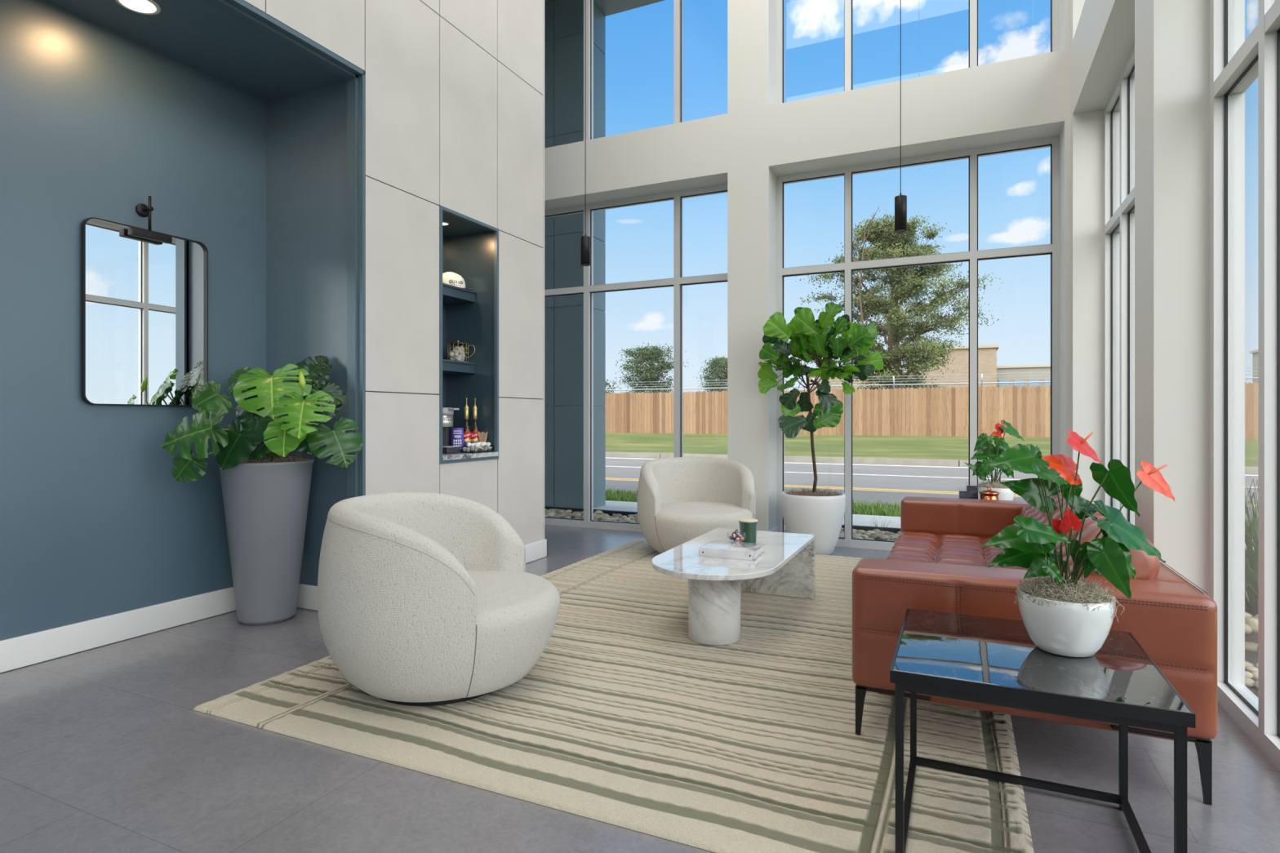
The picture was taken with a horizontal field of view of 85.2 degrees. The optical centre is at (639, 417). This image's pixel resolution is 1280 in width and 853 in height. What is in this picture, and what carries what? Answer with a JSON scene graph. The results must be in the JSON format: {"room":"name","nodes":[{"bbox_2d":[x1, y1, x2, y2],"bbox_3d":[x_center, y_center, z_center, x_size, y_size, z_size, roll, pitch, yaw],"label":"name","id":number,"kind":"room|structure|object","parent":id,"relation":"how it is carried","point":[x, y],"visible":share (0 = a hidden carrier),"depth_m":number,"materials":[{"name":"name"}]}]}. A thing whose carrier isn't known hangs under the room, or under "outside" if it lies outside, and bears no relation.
{"room":"lobby lounge","nodes":[
{"label":"lobby lounge","id":0,"kind":"room"},
{"bbox_2d":[0,0,266,640],"bbox_3d":[-4.189,-0.480,0.823,0.100,3.360,8.400,0,0,25],"label":"wall","id":1,"kind":"structure","parent":0,"point":[97,122],"depth_m":3.64,"materials":[{"name":"blue paint"}]},
{"bbox_2d":[0,586,235,673],"bbox_3d":[-4.139,1.123,0.791,0.015,0.149,8.184,0,0,25],"label":"baseboard","id":2,"kind":"structure","parent":1,"relation":"attached to","point":[20,651],"depth_m":3.68,"materials":[{"name":"white"}]},
{"bbox_2d":[81,217,208,406],"bbox_3d":[-2.716,-0.552,3.852,0.025,0.970,0.646,0,0,25],"label":"wall mirror","id":3,"kind":"object","parent":1,"relation":"attached to","point":[144,302],"visible":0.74,"depth_m":3.81,"materials":[{"name":"black mirror"}]},
{"bbox_2d":[128,195,172,243],"bbox_3d":[-2.705,-1.097,3.825,0.090,0.235,0.205,0,0,25],"label":"picture light","id":4,"kind":"object","parent":1,"relation":"attached to","point":[142,210],"visible":1,"depth_m":3.81,"materials":[{"name":"black metal"}]},
{"bbox_2d":[45,0,345,101],"bbox_3d":[-3.824,-2.110,0.600,0.749,0.100,8.300,0,0,25],"label":"ceiling","id":5,"kind":"structure","parent":0,"point":[197,34],"depth_m":3.84,"materials":[{"name":"blue paint"}]},
{"bbox_2d":[115,0,160,14],"bbox_3d":[-2.495,-2.057,3.456,0.190,0.006,0.190,0,0,25],"label":"recessed light","id":6,"kind":"object","parent":5,"relation":"in","point":[141,6],"visible":1,"depth_m":3.48,"materials":[{"name":"white plastic"}]},
{"bbox_2d":[217,457,314,626],"bbox_3d":[-2.223,0.728,4.151,0.504,0.945,0.504,0,0,25],"label":"planter","id":7,"kind":"object","parent":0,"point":[265,500],"depth_m":3.99,"materials":[{"name":"grey ceramic"}]},
{"bbox_2d":[266,79,346,586],"bbox_3d":[-2.071,-0.480,4.417,0.749,3.360,0.100,0,0,25],"label":"wall","id":8,"kind":"structure","parent":0,"point":[306,131],"depth_m":4.36,"materials":[{"name":"blue paint"}]},
{"bbox_2d":[297,538,546,610],"bbox_3d":[-3.119,1.123,5.949,4.167,0.149,2.042,0,0,25],"label":"baseboard","id":9,"kind":"structure","parent":8,"relation":"attached to","point":[308,594],"depth_m":4.37,"materials":[{"name":"white"}]},
{"bbox_2d":[243,0,542,545],"bbox_3d":[-3.077,-2.250,1.207,0.100,6.900,10.549,0,0,25],"label":"wall","id":10,"kind":"structure","parent":0,"point":[454,88],"depth_m":4.76,"materials":[{"name":"grey stone"}]},
{"bbox_2d":[204,0,364,498],"bbox_3d":[-3.430,-0.441,0.426,0.110,3.282,8.312,0,0,25],"label":"trim","id":11,"kind":"structure","parent":10,"relation":"attached to","point":[241,10],"depth_m":4.16,"materials":[{"name":"paint"}]},
{"bbox_2d":[436,204,493,451],"bbox_3d":[-1.477,-0.575,5.198,0.518,1.780,0.675,0,0,25],"label":"wall niche","id":12,"kind":"object","parent":10,"relation":"in","point":[468,247],"visible":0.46,"depth_m":5.47,"materials":[{"name":"blue paint"}]},
{"bbox_2d":[442,283,476,304],"bbox_3d":[-1.555,-0.951,5.234,0.304,0.081,0.643,0,0,25],"label":"wall shelf","id":13,"kind":"object","parent":12,"relation":"attached to","point":[451,294],"visible":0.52,"depth_m":5.33,"materials":[{"name":"blue paint"}]},
{"bbox_2d":[442,271,472,290],"bbox_3d":[-1.451,-1.060,5.393,0.303,0.136,0.220,0,0,-10],"label":"hard hat","id":14,"kind":"object","parent":13,"relation":"on","point":[452,278],"visible":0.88,"depth_m":5.32,"materials":[{"name":"white plastic"}]},
{"bbox_2d":[442,359,476,373],"bbox_3d":[-1.555,-0.391,5.234,0.304,0.081,0.643,0,0,25],"label":"wall shelf","id":15,"kind":"object","parent":12,"relation":"attached to","point":[449,366],"visible":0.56,"depth_m":5.30,"materials":[{"name":"blue paint"}]},
{"bbox_2d":[447,340,475,361],"bbox_3d":[-1.401,-0.518,5.430,0.197,0.168,0.164,0,0,-24],"label":"wire basket","id":16,"kind":"object","parent":15,"relation":"on","point":[457,343],"visible":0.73,"depth_m":5.40,"materials":[{"name":"gold metal"}]},
{"bbox_2d":[453,350,458,355],"bbox_3d":[-1.427,-0.500,5.402,0.049,0.045,0.049,0,0,16],"label":"pod","id":17,"kind":"object","parent":16,"relation":"in","point":[455,352],"visible":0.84,"depth_m":5.38,"materials":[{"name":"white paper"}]},
{"bbox_2d":[454,354,462,360],"bbox_3d":[-1.401,-0.463,5.386,0.049,0.057,0.057,0,0,33],"label":"pod","id":18,"kind":"object","parent":16,"relation":"in","point":[457,358],"visible":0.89,"depth_m":5.37,"materials":[{"name":"white paper"}]},
{"bbox_2d":[457,345,464,352],"bbox_3d":[-1.391,-0.535,5.407,0.057,0.057,0.049,0,0,-15],"label":"pod","id":19,"kind":"object","parent":16,"relation":"in","point":[460,349],"visible":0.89,"depth_m":5.39,"materials":[{"name":"white plastic"}]},
{"bbox_2d":[442,451,497,460],"bbox_3d":[-1.456,0.279,5.188,0.520,0.034,0.619,0,0,25],"label":"countertop","id":20,"kind":"structure","parent":12,"relation":"on","point":[460,455],"depth_m":5.05,"materials":[{"name":"grey stone"}]},
{"bbox_2d":[442,407,460,453],"bbox_3d":[-1.442,0.093,5.146,0.245,0.336,0.180,0,0,25],"label":"coffee maker","id":21,"kind":"object","parent":20,"relation":"on","point":[447,412],"visible":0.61,"depth_m":5.09,"materials":[{"name":"grey plastic"}]},
{"bbox_2d":[442,445,459,447],"bbox_3d":[-1.446,0.213,5.131,0.180,0.006,0.140,0,0,25],"label":"drip tray","id":22,"kind":"object","parent":21,"relation":"on","point":[442,446],"depth_m":5.15,"materials":[{"name":"grey plastic"}]},
{"bbox_2d":[451,427,464,452],"bbox_3d":[-1.379,0.169,5.261,0.096,0.185,0.062,0,0,-15],"label":"pouch","id":23,"kind":"object","parent":20,"relation":"on","point":[457,433],"visible":0.83,"depth_m":5.25,"materials":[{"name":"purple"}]},
{"bbox_2d":[462,397,471,452],"bbox_3d":[-1.331,0.053,5.339,0.070,0.416,0.079,0,0,-15],"label":"syrup bottle","id":24,"kind":"object","parent":20,"relation":"on","point":[467,430],"visible":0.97,"depth_m":5.33,"materials":[{"name":"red glass"}]},
{"bbox_2d":[471,397,479,451],"bbox_3d":[-1.280,0.053,5.401,0.070,0.416,0.079,0,0,-15],"label":"syrup bottle","id":25,"kind":"object","parent":20,"relation":"on","point":[474,429],"visible":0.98,"depth_m":5.38,"materials":[{"name":"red glass"}]},
{"bbox_2d":[463,450,492,453],"bbox_3d":[-1.231,0.232,5.288,0.120,0.060,0.275,0,0,25],"label":"clear tray","id":26,"kind":"object","parent":20,"relation":"on","point":[481,451],"visible":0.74,"depth_m":5.29,"materials":[{"name":"plastic"}]},
{"bbox_2d":[439,204,498,464],"bbox_3d":[-1.245,-0.572,5.091,0.028,1.780,0.669,0,0,25],"label":"trim","id":27,"kind":"structure","parent":10,"relation":"attached to","point":[442,208],"depth_m":5.24,"materials":[{"name":"blue metal"}]},
{"bbox_2d":[542,0,544,539],"bbox_3d":[-2.757,-2.250,6.878,4.250,6.900,0.020,0,0,25],"label":"wall","id":28,"kind":"structure","parent":0,"point":[543,247],"depth_m":5.99,"materials":[{"name":"white paint"}]},
{"bbox_2d":[544,0,605,508],"bbox_3d":[-2.652,-2.170,10.422,4.483,6.940,0.630,0,0,25],"label":"wall","id":29,"kind":"structure","parent":0,"point":[563,19],"depth_m":9.37,"materials":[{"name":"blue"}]},
{"bbox_2d":[544,0,663,16],"bbox_3d":[-3.712,-5.770,3.179,14.600,0.260,14.680,0,0,25],"label":"ceiling","id":30,"kind":"structure","parent":0,"point":[607,7],"depth_m":9.49,"materials":[{"name":"white paint"}]},
{"bbox_2d":[0,524,1279,852],"bbox_3d":[-2.556,1.260,2.054,8.640,0.120,12.000,0,0,25],"label":"floor","id":31,"kind":"structure","parent":0,"point":[105,748],"depth_m":2.29,"materials":[{"name":"grey stone"}]},
{"bbox_2d":[160,355,362,626],"bbox_3d":[-2.125,0.410,3.959,0.857,1.579,0.768,0,0,25],"label":"monstera","id":32,"kind":"object","parent":31,"relation":"on","point":[265,497],"visible":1,"depth_m":3.96,"materials":[{"name":"green plant"}]},
{"bbox_2d":[192,539,1034,852],"bbox_3d":[0.445,1.191,4.172,3.047,0.016,4.295,0,0,25],"label":"area rug","id":33,"kind":"object","parent":31,"relation":"on","point":[750,744],"visible":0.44,"depth_m":2.65,"materials":[{"name":"beige fabric"}]},
{"bbox_2d":[317,492,559,706],"bbox_3d":[-0.891,0.774,3.155,1.037,0.816,1.024,0,0,-27],"label":"armchair","id":34,"kind":"object","parent":33,"relation":"on","point":[424,598],"visible":1,"depth_m":2.74,"materials":[{"name":"beige fabric"}]},
{"bbox_2d":[637,457,755,553],"bbox_3d":[0.492,0.774,6.043,1.024,0.816,1.037,0,0,-41],"label":"armchair","id":35,"kind":"object","parent":33,"relation":"on","point":[681,500],"visible":0.83,"depth_m":5.94,"materials":[{"name":"beige fabric"}]},
{"bbox_2d":[651,528,815,645],"bbox_3d":[0.553,0.976,4.081,0.680,0.412,1.420,0,0,25],"label":"coffee table","id":36,"kind":"object","parent":33,"relation":"on","point":[787,567],"visible":0.97,"depth_m":3.70,"materials":[{"name":"white stone"}]},
{"bbox_2d":[698,540,765,560],"bbox_3d":[0.521,0.746,3.924,0.318,0.048,0.262,0,0,23],"label":"ring binder","id":37,"kind":"object","parent":36,"relation":"on","point":[713,548],"visible":1,"depth_m":3.84,"materials":[{"name":"plastic"}]},
{"bbox_2d":[738,518,757,542],"bbox_3d":[0.671,0.700,4.314,0.119,0.139,0.119,0,0,25],"label":"candle jar","id":38,"kind":"object","parent":36,"relation":"on","point":[748,526],"visible":0.98,"depth_m":4.27,"materials":[{"name":"green glass"}]},
{"bbox_2d":[757,302,884,555],"bbox_3d":[1.575,0.092,6.134,1.065,2.216,0.724,0,0,10],"label":"fig tree","id":39,"kind":"object","parent":31,"relation":"on","point":[820,513],"visible":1,"depth_m":6.00,"materials":[{"name":"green plant"}]},
{"bbox_2d":[852,484,1217,805],"bbox_3d":[1.814,0.800,3.532,1.094,0.798,2.612,0,0,25],"label":"leather sofa","id":40,"kind":"object","parent":31,"relation":"on","point":[937,562],"visible":0.44,"depth_m":2.46,"materials":[{"name":"brown leather"}]},
{"bbox_2d":[886,531,1028,569],"bbox_3d":[1.668,0.831,3.600,0.772,0.151,2.129,0,0,25],"label":"seat cushion","id":41,"kind":"object","parent":40,"relation":"on","point":[957,548],"depth_m":4.08,"materials":[{"name":"leather"}]},
{"bbox_2d":[1019,484,1085,526],"bbox_3d":[2.312,0.595,3.890,0.317,0.389,1.058,0,0,25],"label":"cushion","id":42,"kind":"object","parent":40,"relation":"on","point":[1025,510],"depth_m":3.80,"materials":[{"name":"fabric"}]},
{"bbox_2d":[1052,505,1159,580],"bbox_3d":[1.867,0.595,2.923,0.317,0.389,1.058,0,0,25],"label":"cushion","id":43,"kind":"object","parent":40,"relation":"on","point":[1147,567],"depth_m":2.46,"materials":[{"name":"fabric"}]},
{"bbox_2d":[889,608,1195,852],"bbox_3d":[1.081,0.929,1.980,0.643,0.539,0.650,0,0,25],"label":"side table","id":44,"kind":"object","parent":31,"relation":"on","point":[994,661],"visible":0.98,"depth_m":1.82,"materials":[{"name":"black metal"}]},
{"bbox_2d":[981,430,1175,657],"bbox_3d":[1.247,0.346,1.985,0.531,0.624,0.239,0,0,-11],"label":"anthurium","id":45,"kind":"object","parent":44,"relation":"on","point":[1071,617],"visible":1,"depth_m":1.95,"materials":[{"name":"green plant"}]},
{"bbox_2d":[1017,586,1115,657],"bbox_3d":[1.207,0.578,1.977,0.237,0.161,0.237,0,0,25],"label":"pot","id":46,"kind":"object","parent":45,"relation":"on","point":[1067,625],"depth_m":1.89,"materials":[{"name":"white ceramic"}]},
{"bbox_3d":[2.545,0.929,5.016,0.640,0.539,0.640,0,0,25],"label":"side table","id":47,"kind":"object","parent":31,"relation":"on","visible":0},
{"bbox_2d":[959,490,969,498],"bbox_3d":[2.265,0.574,4.860,0.073,0.170,0.056,0,0,17],"label":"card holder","id":48,"kind":"object","parent":47,"relation":"on","point":[962,495],"visible":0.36,"depth_m":4.85,"materials":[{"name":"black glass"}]},
{"bbox_2d":[966,485,977,498],"bbox_3d":[2.357,0.558,4.940,0.077,0.200,0.056,0,0,17],"label":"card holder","id":49,"kind":"object","parent":47,"relation":"on","point":[972,489],"visible":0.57,"depth_m":4.93,"materials":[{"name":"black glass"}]},
{"bbox_2d":[978,486,999,500],"bbox_3d":[2.438,0.568,4.856,0.132,0.181,0.132,0,0,25],"label":"copper canister","id":50,"kind":"object","parent":47,"relation":"on","point":[984,495],"visible":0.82,"depth_m":4.81,"materials":[{"name":"brown metal"}]},
{"bbox_2d":[964,419,1024,500],"bbox_3d":[2.556,0.337,5.010,0.404,0.644,0.239,0,0,22],"label":"anthurium","id":51,"kind":"object","parent":47,"relation":"on","point":[987,452],"visible":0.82,"depth_m":5.01,"materials":[{"name":"green plant"}]},
{"bbox_2d":[977,486,1014,500],"bbox_3d":[2.564,0.578,5.007,0.237,0.161,0.237,0,0,25],"label":"pot","id":52,"kind":"object","parent":47,"relation":"on","point":[1006,494],"depth_m":4.90,"materials":[{"name":"white ceramic"}]},
{"bbox_2d":[544,0,1071,531],"bbox_3d":[-0.171,-2.250,7.303,8.595,6.900,0.430,0,0,25],"label":"wall","id":53,"kind":"structure","parent":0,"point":[759,140],"depth_m":6.47,"materials":[{"name":"white paint"}]},
{"bbox_2d":[583,0,683,140],"bbox_3d":[-1.150,-4.145,7.914,4.705,2.510,0.105,0,0,25],"label":"window","id":54,"kind":"structure","parent":53,"relation":"attached to","point":[677,4],"depth_m":7.59,"materials":[{"name":"silver metal"}]},
{"bbox_2d":[544,183,727,532],"bbox_3d":[-1.150,-0.565,7.914,4.705,3.530,0.105,0,0,25],"label":"window","id":55,"kind":"structure","parent":53,"relation":"attached to","point":[678,281],"depth_m":7.45,"materials":[{"name":"silver metal"}]},
{"bbox_2d":[776,135,1059,550],"bbox_3d":[2.413,-0.565,6.278,2.357,3.530,0.105,0,0,25],"label":"window","id":56,"kind":"structure","parent":53,"relation":"attached to","point":[973,255],"depth_m":6.10,"materials":[{"name":"silver metal"}]},
{"bbox_2d":[776,0,1059,103],"bbox_3d":[2.413,-4.145,6.278,2.357,2.510,0.105,0,0,25],"label":"window","id":57,"kind":"structure","parent":53,"relation":"attached to","point":[973,4],"depth_m":6.44,"materials":[{"name":"silver metal"}]},
{"bbox_2d":[1071,0,1209,596],"bbox_3d":[1.096,-2.250,0.129,0.305,6.900,11.549,0,0,25],"label":"wall","id":58,"kind":"structure","parent":0,"point":[1171,38],"depth_m":3.11,"materials":[{"name":"white paint"}]},
{"bbox_2d":[1103,44,1134,524],"bbox_3d":[3.115,-0.565,4.286,0.105,3.530,2.070,0,0,25],"label":"window","id":59,"kind":"structure","parent":58,"relation":"in","point":[1119,108],"depth_m":4.91,"materials":[{"name":"silver metal"}]},
{"bbox_2d":[1209,0,1279,770],"bbox_3d":[2.002,-0.565,1.863,0.105,3.530,2.517,0,0,25],"label":"window","id":60,"kind":"structure","parent":58,"relation":"in","point":[1236,62],"depth_m":2.94,"materials":[{"name":"silver metal"}]},
{"bbox_3d":[-2.519,-5.750,2.064,8.700,0.100,12.050,0,0,25],"label":"ceiling","id":61,"kind":"structure","parent":0,"visible":0},
{"bbox_2d":[580,0,590,266],"bbox_3d":[-0.490,-3.534,6.244,0.120,4.329,0.120,0,0,25],"label":"pendant lamp","id":62,"kind":"object","parent":61,"relation":"hanging from","point":[584,240],"visible":1,"depth_m":6.23,"materials":[{"name":"black metal"}]},
{"bbox_2d":[894,0,906,232],"bbox_3d":[1.913,-3.534,5.107,0.120,4.329,0.120,0,0,25],"label":"pendant lamp","id":63,"kind":"object","parent":61,"relation":"hanging from","point":[900,201],"visible":1,"depth_m":5.08,"materials":[{"name":"black metal"}]},
{"label":"outside","id":64,"kind":"structure","parent":0,"visible":0},
{"bbox_2d":[605,432,1257,466],"bbox_3d":[1.601,0.940,27.456,160.000,0.547,8.400,0,0,25],"label":"grass","id":65,"kind":"structure","parent":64,"point":[926,447],"depth_m":23.79,"materials":[{"name":"green plant"}]},
{"bbox_2d":[604,382,1257,439],"bbox_3d":[3.040,-0.170,29.392,71.000,1.940,0.060,0,0,25],"label":"wooden fence","id":66,"kind":"object","parent":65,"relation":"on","point":[705,413],"visible":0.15,"depth_m":26.28,"materials":[{"name":"brown wood"}]},
{"bbox_2d":[605,367,1257,394],"bbox_3d":[3.237,-0.410,29.850,71.026,2.419,0.303,0,0,25],"label":"fence","id":67,"kind":"object","parent":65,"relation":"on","point":[982,376],"visible":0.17,"depth_m":26.80,"materials":[{"name":"silver metal"}]},
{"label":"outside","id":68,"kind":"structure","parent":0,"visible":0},
{"bbox_2d":[609,493,1253,527],"bbox_3d":[-4.999,1.330,13.079,160.000,0.140,1.200,0,0,25],"label":"grass strip","id":69,"kind":"object","parent":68,"point":[636,494],"depth_m":9.37,"materials":[{"name":"green plant"}]},
{"bbox_2d":[605,488,1257,536],"bbox_3d":[2.274,1.200,9.736,14.095,0.120,1.260,0,0,25],"label":"grass","id":70,"kind":"structure","parent":69,"relation":"on","point":[881,510],"depth_m":9.55,"materials":[{"name":"green plant"}]},
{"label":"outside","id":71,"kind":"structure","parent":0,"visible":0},
{"bbox_3d":[60.270,1.600,71.362,450.000,0.400,420.000,0,0,25],"label":"ground","id":72,"kind":"structure","parent":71,"visible":0},
{"bbox_2d":[544,506,1257,558],"bbox_3d":[-0.824,1.285,8.991,15.000,0.230,0.055,0,0,25],"label":"edging","id":73,"kind":"object","parent":72,"relation":"on","point":[610,513],"visible":0.11,"depth_m":8.65,"materials":[{"name":"black"}]},
{"bbox_2d":[605,452,1257,474],"bbox_3d":[0.703,1.290,23.126,161.980,0.220,0.220,0,0,25],"label":"curb","id":74,"kind":"object","parent":72,"relation":"on","point":[1248,470],"visible":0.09,"depth_m":20.57,"materials":[{"name":"concrete"}]},
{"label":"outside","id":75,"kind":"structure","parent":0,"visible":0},
{"bbox_2d":[881,425,1013,435],"bbox_3d":[22.162,1.050,72.242,160.000,0.700,90.200,0,0,25],"label":"lawn","id":76,"kind":"structure","parent":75,"point":[1012,425],"depth_m":33.77,"materials":[{"name":"green plant"}]},
{"bbox_2d":[605,379,621,393],"bbox_3d":[-3.261,-1.079,52.237,4.061,3.970,4.381,0,0,25],"label":"tree","id":77,"kind":"object","parent":76,"relation":"on","point":[606,383],"visible":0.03,"depth_m":52.21,"materials":[{"name":"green plant"}]},
{"bbox_2d":[614,342,693,393],"bbox_3d":[0.904,-2.338,50.138,5.519,6.487,5.798,0,0,-17],"label":"shade tree","id":78,"kind":"object","parent":76,"relation":"on","point":[652,354],"visible":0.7,"depth_m":49.83,"materials":[{"name":"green plant"}]},
{"bbox_2d":[693,355,727,392],"bbox_3d":[5.314,-1.736,48.098,3.825,5.282,4.152,0,0,-36],"label":"evergreen tree","id":79,"kind":"object","parent":76,"relation":"on","point":[719,365],"visible":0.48,"depth_m":47.54,"materials":[{"name":"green plant"}]},
{"bbox_2d":[804,370,907,426],"bbox_3d":[19.986,-1.460,62.347,7.600,4.520,14.300,0,0,25],"label":"brick building","id":80,"kind":"structure","parent":76,"relation":"on","point":[832,382],"depth_m":56.42,"materials":[{"name":"beige"}]},
{"bbox_2d":[842,206,879,389],"bbox_3d":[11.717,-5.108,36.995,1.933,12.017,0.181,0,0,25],"label":"dead tree","id":81,"kind":"object","parent":76,"relation":"on","point":[864,233],"visible":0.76,"depth_m":36.91,"materials":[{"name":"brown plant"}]},
{"bbox_2d":[795,209,1004,401],"bbox_3d":[16.590,-6.041,45.008,12.296,13.898,10.490,0,0,28],"label":"oak tree","id":82,"kind":"object","parent":76,"relation":"on","point":[891,244],"visible":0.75,"depth_m":42.80,"materials":[{"name":"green plant"}]},
{"bbox_2d":[907,344,999,426],"bbox_3d":[28.661,-2.410,63.866,6.700,6.420,20.300,0,0,25],"label":"brick building","id":83,"kind":"structure","parent":76,"relation":"on","point":[987,353],"depth_m":54.44,"materials":[{"name":"beige"}]},
{"bbox_2d":[996,364,1050,425],"bbox_3d":[44.098,-2.085,73.285,13.300,5.770,20.300,0,0,25],"label":"building","id":84,"kind":"structure","parent":76,"relation":"on","point":[1022,370],"depth_m":65.87,"materials":[{"name":"grey concrete"}]},
{"bbox_2d":[1249,349,1257,383],"bbox_3d":[60.560,-2.610,49.222,21.300,6.820,20.300,0,0,25],"label":"building","id":85,"kind":"structure","parent":76,"relation":"on","point":[1255,353],"depth_m":62.15,"materials":[{"name":"grey concrete"}]},
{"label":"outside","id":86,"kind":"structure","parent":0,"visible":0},
{"bbox_3d":[-1.051,1.317,8.496,15.000,0.165,1.035,0,0,25],"label":"pebble bed","id":87,"kind":"object","parent":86,"visible":0},
{"bbox_2d":[544,508,900,541],"bbox_3d":[0.587,1.212,7.756,7.505,0.112,1.076,0,0,25],"label":"pebbles","id":88,"kind":"object","parent":87,"relation":"on","point":[598,515],"visible":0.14,"depth_m":8.15,"materials":[{"name":"grey stone"}]},
{"bbox_2d":[870,520,892,531],"bbox_3d":[2.542,1.139,7.324,0.233,0.183,0.128,0,0,10],"label":"ornamental grass","id":89,"kind":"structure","parent":88,"relation":"on","point":[885,520],"depth_m":7.33,"materials":[{"name":"green plant"}]},
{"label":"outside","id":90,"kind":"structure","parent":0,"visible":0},
{"bbox_2d":[1244,580,1257,697],"bbox_3d":[1.886,1.317,0.105,1.060,0.165,11.765,0,0,25],"label":"pebble bed","id":91,"kind":"object","parent":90,"point":[1251,657],"depth_m":3.63,"materials":[{"name":"grey stone"}]},
{"bbox_2d":[1244,478,1257,614],"bbox_3d":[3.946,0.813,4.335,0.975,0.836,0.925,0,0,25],"label":"ornamental grass","id":92,"kind":"object","parent":91,"relation":"on","point":[1251,594],"depth_m":4.36,"materials":[{"name":"green plant"}]},
{"bbox_2d":[1244,582,1257,688],"bbox_3d":[3.408,1.212,3.401,1.061,0.102,3.874,0,0,25],"label":"pebbles","id":93,"kind":"object","parent":91,"relation":"on","point":[1251,622],"visible":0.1,"depth_m":3.69,"materials":[{"name":"beige stone"}]},
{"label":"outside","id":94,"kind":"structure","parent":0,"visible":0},
{"bbox_2d":[605,457,1257,524],"bbox_3d":[-2.496,1.375,18.531,160.000,0.050,10.800,0,0,25],"label":"road","id":95,"kind":"structure","parent":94,"point":[876,481],"depth_m":15.41,"materials":[{"name":"grey asphalt"}]},
{"bbox_2d":[605,477,1257,506],"bbox_3d":[-3.372,1.348,16.623,160.000,0.004,0.400,0,0,25],"label":"road marking","id":96,"kind":"object","parent":95,"relation":"on","point":[878,490],"depth_m":13.09,"materials":[{"name":"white paint"}]},
{"bbox_2d":[607,457,1257,488],"bbox_3d":[-1.140,1.348,21.485,160.000,0.004,3.800,0,0,25],"label":"road marking","id":97,"kind":"object","parent":95,"relation":"on","point":[615,458],"visible":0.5,"depth_m":18.93,"materials":[{"name":"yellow paint"}]},
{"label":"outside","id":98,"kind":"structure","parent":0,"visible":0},
{"bbox_2d":[593,500,1257,550],"bbox_3d":[-5.529,1.315,11.924,160.000,0.170,1.340,0,0,25],"label":"sidewalk","id":99,"kind":"structure","parent":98,"point":[857,519],"depth_m":8.55,"materials":[{"name":"concrete"}]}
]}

